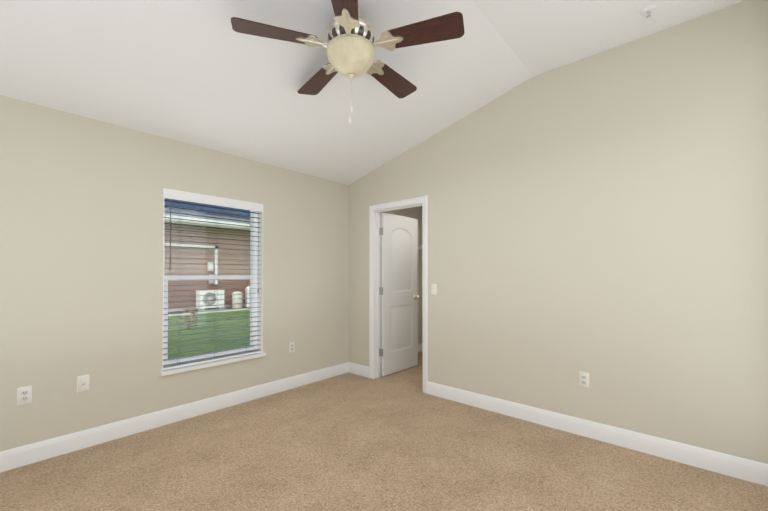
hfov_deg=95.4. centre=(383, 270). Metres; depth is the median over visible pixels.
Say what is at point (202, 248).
house
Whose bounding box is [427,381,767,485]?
baseboard
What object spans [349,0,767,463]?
wall
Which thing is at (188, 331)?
lawn
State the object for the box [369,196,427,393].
door frame
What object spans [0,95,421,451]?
wall
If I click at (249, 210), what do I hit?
blind cord
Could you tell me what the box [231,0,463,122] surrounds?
ceiling fan
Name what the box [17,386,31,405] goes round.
electrical outlet
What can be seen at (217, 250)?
blind cord
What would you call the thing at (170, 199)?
blind cord
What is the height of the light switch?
0.117 m
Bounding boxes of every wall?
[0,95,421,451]
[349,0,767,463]
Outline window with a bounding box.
[162,188,262,371]
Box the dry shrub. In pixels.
[182,307,197,329]
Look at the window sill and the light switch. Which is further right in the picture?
the light switch
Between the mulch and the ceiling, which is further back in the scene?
the mulch
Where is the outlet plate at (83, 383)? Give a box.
[77,375,89,392]
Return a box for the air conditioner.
[196,289,226,310]
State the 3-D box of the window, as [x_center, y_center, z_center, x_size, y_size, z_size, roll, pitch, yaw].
[-1.631,0.077,3.358,0.184,1.550,0.920,0,-1,41]
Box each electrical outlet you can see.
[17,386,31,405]
[289,342,294,352]
[579,372,588,387]
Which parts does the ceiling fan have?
blade, blade, blade, motor, lamp shade, blade, blade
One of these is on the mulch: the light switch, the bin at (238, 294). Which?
the bin at (238, 294)
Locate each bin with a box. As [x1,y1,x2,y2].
[232,291,242,307]
[245,286,249,306]
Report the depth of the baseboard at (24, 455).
2.84 m
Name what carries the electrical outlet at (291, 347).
attached to the wall at (81, 245)
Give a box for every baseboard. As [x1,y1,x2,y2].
[0,362,350,471]
[348,363,368,377]
[418,343,422,351]
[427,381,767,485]
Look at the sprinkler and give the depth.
2.25 m
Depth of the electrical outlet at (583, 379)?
2.75 m
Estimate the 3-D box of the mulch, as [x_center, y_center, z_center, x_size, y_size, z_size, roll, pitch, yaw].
[-3.911,1.433,15.060,1.080,0.050,14.000,0,-1,41]
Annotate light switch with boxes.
[431,284,436,294]
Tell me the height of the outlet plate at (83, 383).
0.117 m
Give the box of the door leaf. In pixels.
[381,213,417,375]
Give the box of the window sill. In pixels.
[160,353,265,375]
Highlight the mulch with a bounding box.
[168,307,249,315]
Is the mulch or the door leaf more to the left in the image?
the mulch
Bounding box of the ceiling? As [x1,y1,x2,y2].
[0,0,743,184]
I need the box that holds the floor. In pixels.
[0,351,767,510]
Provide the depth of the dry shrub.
8.28 m
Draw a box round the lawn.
[168,310,249,359]
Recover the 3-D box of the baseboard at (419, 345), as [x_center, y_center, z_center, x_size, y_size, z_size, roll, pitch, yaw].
[0.145,1.253,5.215,0.015,0.128,1.570,0,-1,41]
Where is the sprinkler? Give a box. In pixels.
[641,5,655,17]
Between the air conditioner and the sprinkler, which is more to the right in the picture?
the sprinkler
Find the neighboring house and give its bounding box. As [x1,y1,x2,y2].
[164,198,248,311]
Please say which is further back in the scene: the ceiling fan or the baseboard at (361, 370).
the baseboard at (361, 370)
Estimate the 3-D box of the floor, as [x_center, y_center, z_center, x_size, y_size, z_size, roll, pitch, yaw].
[0.298,1.345,2.569,4.180,0.100,5.640,0,-1,41]
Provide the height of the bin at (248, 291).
0.840 m
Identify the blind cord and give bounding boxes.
[170,199,180,362]
[214,206,217,355]
[246,210,258,350]

